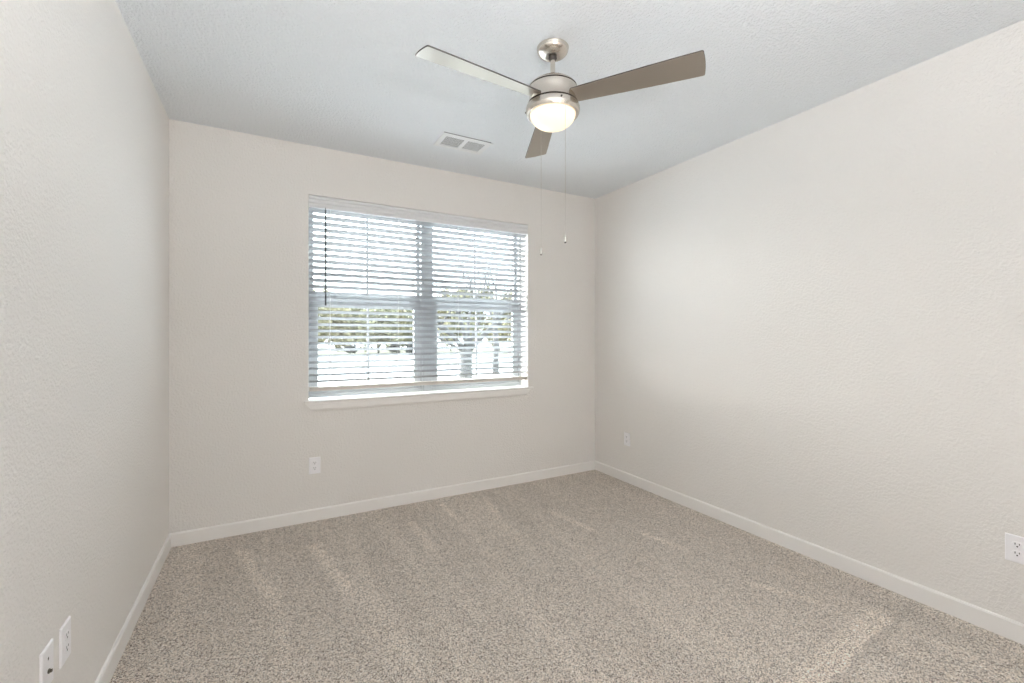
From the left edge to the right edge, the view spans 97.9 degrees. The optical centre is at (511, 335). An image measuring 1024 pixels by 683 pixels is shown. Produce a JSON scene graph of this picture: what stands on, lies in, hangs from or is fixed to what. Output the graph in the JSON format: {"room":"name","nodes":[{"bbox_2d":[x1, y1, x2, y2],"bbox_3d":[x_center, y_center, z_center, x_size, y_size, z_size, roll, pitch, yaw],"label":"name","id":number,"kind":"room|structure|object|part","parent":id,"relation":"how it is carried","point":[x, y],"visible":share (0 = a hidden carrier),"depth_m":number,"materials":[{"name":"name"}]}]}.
{"room":"empty bedroom","nodes":[
{"label":"empty bedroom","id":0,"kind":"room"},
{"bbox_2d":[0,0,168,682],"bbox_3d":[-0.905,-0.017,0.373,0.120,2.740,6.025,0,0,-29],"label":"wall","id":1,"kind":"structure","parent":0,"point":[84,122],"depth_m":1.49,"materials":[{"name":"white paint"}]},
{"bbox_2d":[39,639,53,682],"bbox_3d":[-1.319,0.944,1.269,0.014,0.120,0.078,0,0,-29],"label":"cable plate","id":2,"kind":"object","parent":1,"relation":"attached to","point":[46,658],"visible":1,"depth_m":1.26,"materials":[{"name":"white plastic"}]},
{"bbox_2d":[59,616,70,668],"bbox_3d":[-1.385,0.950,1.383,0.008,0.120,0.078,0,0,-29],"label":"wall outlet","id":3,"kind":"object","parent":1,"relation":"attached to","point":[65,630],"visible":1,"depth_m":1.37,"materials":[{"name":"white plastic"}]},
{"bbox_2d":[65,642,69,653],"bbox_3d":[-1.383,0.970,1.385,0.002,0.028,0.034,0,0,-29],"label":"receptacle","id":4,"kind":"object","parent":3,"relation":"attached to","point":[67,644],"depth_m":1.39,"materials":[{"name":"white plastic"}]},
{"bbox_2d":[65,629,69,640],"bbox_3d":[-1.383,0.931,1.385,0.002,0.028,0.034,0,0,-29],"label":"receptacle","id":5,"kind":"object","parent":3,"relation":"attached to","point":[67,631],"depth_m":1.39,"materials":[{"name":"white plastic"}]},
{"bbox_2d":[95,534,170,682],"bbox_3d":[-1.079,1.310,0.830,0.013,0.087,4.592,0,0,-29],"label":"baseboard","id":6,"kind":"structure","parent":1,"relation":"attached to","point":[108,669],"depth_m":2.03,"materials":[{"name":"white paint"}]},
{"bbox_2d":[169,119,594,532],"bbox_3d":[-0.728,-0.017,3.780,3.465,2.740,0.220,0,0,-29],"label":"wall","id":7,"kind":"structure","parent":0,"point":[243,435],"depth_m":3.20,"materials":[{"name":"white paint"}]},
{"bbox_2d":[309,457,319,473],"bbox_3d":[-1.443,0.950,3.259,0.078,0.120,0.008,0,0,-29],"label":"wall outlet","id":8,"kind":"object","parent":7,"relation":"attached to","point":[314,462],"visible":1,"depth_m":3.26,"materials":[{"name":"white plastic"}]},
{"bbox_2d":[309,207,422,397],"bbox_3d":[-1.172,-0.278,3.617,0.900,1.502,0.100,0,0,-29],"label":"window","id":9,"kind":"structure","parent":7,"relation":"in","point":[350,392],"depth_m":3.60,"materials":[{"name":"grey plastic"}]},
{"bbox_3d":[-1.182,-0.649,3.635,0.864,0.724,0.028,0,0,-29],"label":"sash","id":10,"kind":"part","parent":9,"relation":"part of","materials":[{"name":"glass"}]},
{"bbox_3d":[-1.163,0.068,3.600,0.862,0.759,0.042,0,0,-29],"label":"sash","id":11,"kind":"part","parent":9,"relation":"part of","materials":[{"name":"glass"}]},
{"bbox_2d":[309,195,527,391],"bbox_3d":[-0.677,-0.307,3.709,1.851,1.433,0.085,0,0,-29],"label":"window blind","id":12,"kind":"object","parent":9,"relation":"attached to","point":[324,203],"visible":0.96,"depth_m":3.63,"materials":[{"name":"white plastic"}]},
{"bbox_3d":[-1.367,-0.297,3.348,0.003,1.361,0.055,0,0,-29],"label":"ladder cord","id":13,"kind":"part","parent":12,"relation":"part of","materials":[{"name":"white fabric"}]},
{"bbox_3d":[-0.683,0.395,3.723,1.848,0.030,0.050,0,0,-29],"label":"rail","id":14,"kind":"part","parent":12,"relation":"part of","materials":[{"name":"grey plastic"}]},
{"bbox_2d":[169,461,594,546],"bbox_3d":[-0.672,1.310,3.678,3.465,0.087,0.013,0,0,-29],"label":"baseboard","id":15,"kind":"structure","parent":7,"relation":"attached to","point":[192,536],"depth_m":3.40,"materials":[{"name":"white paint"}]},
{"bbox_2d":[305,388,530,410],"bbox_3d":[-0.663,0.519,3.680,1.910,0.062,0.018,0,0,-29],"label":"trim","id":16,"kind":"structure","parent":7,"relation":"attached to","point":[333,405],"depth_m":3.59,"materials":[{"name":"white paint"}]},
{"bbox_2d":[304,385,533,402],"bbox_3d":[-0.683,0.481,3.740,1.938,0.013,0.154,0,0,-29],"label":"window sill","id":17,"kind":"structure","parent":7,"relation":"attached to","point":[360,397],"depth_m":3.63,"materials":[{"name":"white paint"}]},
{"bbox_2d":[423,222,429,390],"bbox_3d":[-0.749,-0.278,3.840,0.055,1.502,0.095,0,0,-29],"label":"trim","id":18,"kind":"structure","parent":7,"relation":"attached to","point":[425,387],"depth_m":3.80,"materials":[{"name":"grey plastic"}]},
{"bbox_2d":[430,223,520,390],"bbox_3d":[-0.333,-0.278,4.077,0.900,1.502,0.100,0,0,-29],"label":"window","id":19,"kind":"structure","parent":7,"relation":"in","point":[513,382],"depth_m":4.06,"materials":[{"name":"grey plastic"}]},
{"bbox_3d":[-0.344,-0.649,4.095,0.864,0.724,0.028,0,0,-29],"label":"sash","id":20,"kind":"part","parent":19,"relation":"part of","materials":[{"name":"glass"}]},
{"bbox_3d":[-0.324,0.068,4.060,0.862,0.759,0.042,0,0,-29],"label":"sash","id":21,"kind":"part","parent":19,"relation":"part of","materials":[{"name":"grey plastic"}]},
{"bbox_2d":[110,470,1023,682],"bbox_3d":[0.667,1.413,1.235,3.665,0.120,6.025,0,0,-29],"label":"floor","id":22,"kind":"structure","parent":0,"point":[592,576],"depth_m":2.21,"materials":[{"name":"carpet"}]},
{"bbox_2d":[115,0,1023,198],"bbox_3d":[0.667,-1.462,1.235,3.665,0.150,6.025,0,0,-29],"label":"ceiling","id":23,"kind":"structure","parent":0,"point":[348,76],"depth_m":2.30,"materials":[{"name":"white paint"}]},
{"bbox_2d":[433,132,492,154],"bbox_3d":[-0.353,-1.379,3.214,0.368,0.017,0.224,0,0,-29],"label":"ceiling vent","id":24,"kind":"object","parent":23,"relation":"in","point":[447,140],"visible":1,"depth_m":3.20,"materials":[{"name":"white metal"}]},
{"bbox_3d":[-0.426,-1.380,3.179,0.138,0.001,0.142,0,0,-29],"label":"louver panel","id":25,"kind":"part","parent":24,"relation":"part of","materials":[{"name":"white metal"}]},
{"bbox_3d":[-0.283,-1.380,3.257,0.136,0.001,0.142,0,0,-29],"label":"louver panel","id":26,"kind":"part","parent":24,"relation":"part of","materials":[{"name":"white metal"}]},
{"bbox_2d":[415,38,705,254],"bbox_3d":[0.081,-0.897,2.114,1.116,0.978,1.218,0,0,-29],"label":"ceiling fan","id":27,"kind":"object","parent":23,"relation":"hanging from","point":[553,105],"visible":1,"depth_m":2.03,"materials":[{"name":"silver metal"}]},
{"bbox_3d":[-0.126,-1.136,1.932,0.578,0.006,0.136,0,13,-34],"label":"fan blade","id":28,"kind":"part","parent":27,"relation":"part of","materials":[{"name":"silver metal"}]},
{"bbox_3d":[0.169,-1.136,2.533,0.136,0.006,0.578,-13,1,-4],"label":"fan blade","id":29,"kind":"part","parent":27,"relation":"part of","materials":[{"name":"brown wood"}]},
{"bbox_3d":[0.196,-1.035,2.147,0.218,0.079,0.218,0,0,-29],"label":"lamp shade","id":30,"kind":"part","parent":27,"relation":"part of","materials":[{"name":"white glass"}]},
{"bbox_3d":[0.237,-0.772,2.040,0.006,0.643,0.032,0,0,-21],"label":"pull chain","id":31,"kind":"part","parent":27,"relation":"part of","materials":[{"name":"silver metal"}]},
{"bbox_3d":[0.545,-1.136,1.979,0.578,0.006,0.136,0,-13,26],"label":"fan blade","id":32,"kind":"part","parent":27,"relation":"part of","materials":[{"name":"brown wood"}]},
{"bbox_2d":[595,20,1023,623],"bbox_3d":[2.239,-0.017,2.097,0.120,2.740,6.025,0,0,-29],"label":"wall","id":33,"kind":"structure","parent":0,"point":[809,324],"depth_m":2.55,"materials":[{"name":"white paint"}]},
{"bbox_2d":[624,432,629,445],"bbox_3d":[1.061,0.956,4.113,0.008,0.120,0.078,0,0,-29],"label":"wall outlet","id":34,"kind":"object","parent":33,"relation":"attached to","point":[626,435],"visible":1,"depth_m":4.11,"materials":[{"name":"white plastic"}]},
{"bbox_2d":[595,461,1023,644],"bbox_3d":[1.948,1.310,2.489,0.013,0.087,4.592,0,0,-29],"label":"baseboard","id":35,"kind":"structure","parent":33,"relation":"attached to","point":[998,624],"depth_m":2.52,"materials":[{"name":"white paint"}]},
{"bbox_2d":[1005,532,1023,564],"bbox_3d":[2.235,0.945,1.970,0.008,0.120,0.078,0,0,-29],"label":"wall outlet","id":36,"kind":"object","parent":33,"relation":"attached to","point":[1014,544],"visible":1,"depth_m":1.98,"materials":[{"name":"white plastic"}]},
{"bbox_2d":[1012,550,1022,557],"bbox_3d":[2.233,0.965,1.968,0.002,0.028,0.034,0,0,-29],"label":"receptacle","id":37,"kind":"object","parent":36,"relation":"attached to","point":[1015,553],"depth_m":1.97,"materials":[{"name":"white plastic"}]},
{"bbox_2d":[1012,541,1022,548],"bbox_3d":[2.233,0.926,1.968,0.002,0.028,0.034,0,0,-29],"label":"receptacle","id":38,"kind":"object","parent":36,"relation":"attached to","point":[1015,544],"depth_m":1.97,"materials":[{"name":"white plastic"}]},
{"label":"outside","id":39,"kind":"structure","parent":0,"visible":0},
{"bbox_2d":[309,340,510,398],"bbox_3d":[-19.423,1.753,77.045,180.000,0.200,146.205,0,0,-29],"label":"ground","id":40,"kind":"structure","parent":39,"point":[480,344],"depth_m":18.95,"materials":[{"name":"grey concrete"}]},
{"bbox_2d":[318,361,510,366],"bbox_3d":[0.000,1.658,26.000,60.000,0.050,5.000,0,0,0],"label":"lawn strip","id":41,"kind":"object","parent":40,"relation":"on","point":[396,362],"depth_m":25.21,"materials":[{"name":"white"}]},
{"bbox_2d":[318,348,510,355],"bbox_3d":[0.000,1.638,48.250,116.525,0.050,78.286,0,0,-29],"label":"lawn","id":42,"kind":"structure","parent":40,"relation":"on","point":[489,349],"depth_m":42.64,"materials":[{"name":"white"}]},
{"bbox_2d":[313,289,332,341],"bbox_3d":[-17.668,-1.499,40.172,3.544,6.348,3.666,0,0,-29],"label":"leafy tree","id":43,"kind":"object","parent":42,"relation":"on","point":[327,290],"visible":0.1,"depth_m":39.55,"materials":[{"name":"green plant"}]},
{"bbox_2d":[325,308,353,347],"bbox_3d":[-17.795,-0.714,45.419,3.091,4.778,3.310,0,0,-23],"label":"leafy tree","id":44,"kind":"object","parent":42,"relation":"on","point":[334,309],"visible":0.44,"depth_m":44.92,"materials":[{"name":"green plant"}]},
{"bbox_2d":[345,345,356,353],"bbox_3d":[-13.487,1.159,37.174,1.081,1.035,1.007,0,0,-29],"label":"car","id":45,"kind":"object","parent":42,"relation":"on","point":[347,346],"visible":0.57,"depth_m":37.08,"materials":[{"name":"grey metal"}]},
{"bbox_2d":[342,308,365,345],"bbox_3d":[-19.080,-1.417,54.226,4.118,6.185,3.879,0,0,-29],"label":"leafy tree","id":46,"kind":"object","parent":42,"relation":"on","point":[351,309],"visible":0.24,"depth_m":53.23,"materials":[{"name":"green plant"}]},
{"bbox_2d":[356,309,401,352],"bbox_3d":[-12.270,-0.752,41.034,3.918,4.856,3.696,0,0,-29],"label":"leafy tree","id":47,"kind":"object","parent":42,"relation":"on","point":[370,310],"visible":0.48,"depth_m":40.27,"materials":[{"name":"green plant"}]},
{"bbox_2d":[388,344,399,352],"bbox_3d":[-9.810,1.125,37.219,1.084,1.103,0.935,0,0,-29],"label":"car","id":48,"kind":"object","parent":42,"relation":"on","point":[391,345],"visible":0.64,"depth_m":37.12,"materials":[{"name":"grey metal"}]},
{"bbox_2d":[390,309,404,346],"bbox_3d":[-13.469,-1.450,54.081,3.816,6.251,3.684,0,0,-36],"label":"leafy tree","id":49,"kind":"object","parent":42,"relation":"on","point":[399,328],"visible":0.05,"depth_m":53.38,"materials":[{"name":"green plant"}]},
{"bbox_2d":[395,310,408,346],"bbox_3d":[-10.919,-1.017,47.946,3.152,5.384,3.372,0,0,-25],"label":"leafy tree","id":50,"kind":"object","parent":42,"relation":"on","point":[399,316],"visible":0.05,"depth_m":47.75,"materials":[{"name":"green plant"}]},
{"bbox_2d":[405,344,412,352],"bbox_3d":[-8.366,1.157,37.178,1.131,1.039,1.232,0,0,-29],"label":"car","id":51,"kind":"object","parent":42,"relation":"on","point":[409,345],"visible":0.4,"depth_m":36.91,"materials":[{"name":"grey metal"}]},
{"bbox_2d":[403,310,437,345],"bbox_3d":[-8.234,-0.662,40.968,3.390,4.675,3.618,0,0,-29],"label":"leafy tree","id":52,"kind":"object","parent":42,"relation":"on","point":[409,311],"visible":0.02,"depth_m":40.60,"materials":[{"name":"green plant"}]},
{"bbox_2d":[437,289,463,350],"bbox_3d":[-6.560,-1.782,47.959,3.744,6.913,4.277,0,0,-29],"label":"leafy tree","id":53,"kind":"object","parent":42,"relation":"on","point":[447,312],"visible":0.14,"depth_m":47.24,"materials":[{"name":"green plant"}]},
{"bbox_2d":[449,286,494,340],"bbox_3d":[-3.732,-1.496,41.025,4.514,6.343,3.404,0,0,17],"label":"leafy tree","id":54,"kind":"object","parent":42,"relation":"on","point":[461,296],"visible":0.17,"depth_m":40.57,"materials":[{"name":"green plant"}]},
{"bbox_2d":[483,297,507,350],"bbox_3d":[-1.186,-1.346,47.461,3.481,6.041,4.843,0,0,-33],"label":"leafy tree","id":55,"kind":"object","parent":42,"relation":"on","point":[486,318],"visible":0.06,"depth_m":47.75,"materials":[{"name":"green plant"}]},
{"bbox_2d":[498,292,512,344],"bbox_3d":[0.641,-1.295,40.857,3.587,5.940,4.216,0,0,-21],"label":"leafy tree","id":56,"kind":"object","parent":42,"relation":"on","point":[499,334],"visible":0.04,"depth_m":40.42,"materials":[{"name":"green plant"}]},
{"bbox_2d":[386,379,503,393],"bbox_3d":[-0.050,1.663,14.250,7.100,0.050,5.500,0,0,0],"label":"lawn","id":57,"kind":"structure","parent":40,"relation":"on","point":[437,379],"depth_m":13.55,"materials":[{"name":"white"}]},
{"bbox_2d":[390,241,512,378],"bbox_3d":[-1.450,-0.748,14.449,5.502,4.901,3.558,0,0,-29],"label":"bare tree","id":58,"kind":"object","parent":57,"relation":"on","point":[464,296],"visible":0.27,"depth_m":14.82,"materials":[{"name":"grey plant"}]},
{"bbox_2d":[462,249,512,374],"bbox_3d":[-0.310,-1.185,19.582,4.377,5.782,2.252,0,0,8],"label":"slim tree","id":59,"kind":"object","parent":40,"relation":"on","point":[490,313],"visible":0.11,"depth_m":18.95,"materials":[{"name":"grey plant"}]},
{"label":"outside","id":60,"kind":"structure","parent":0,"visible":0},
{"bbox_2d":[318,356,510,360],"bbox_3d":[0.000,1.648,32.500,80.000,0.050,7.000,0,0,0],"label":"street","id":61,"kind":"structure","parent":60,"point":[360,357],"depth_m":31.64,"materials":[{"name":"grey asphalt"}]}
]}

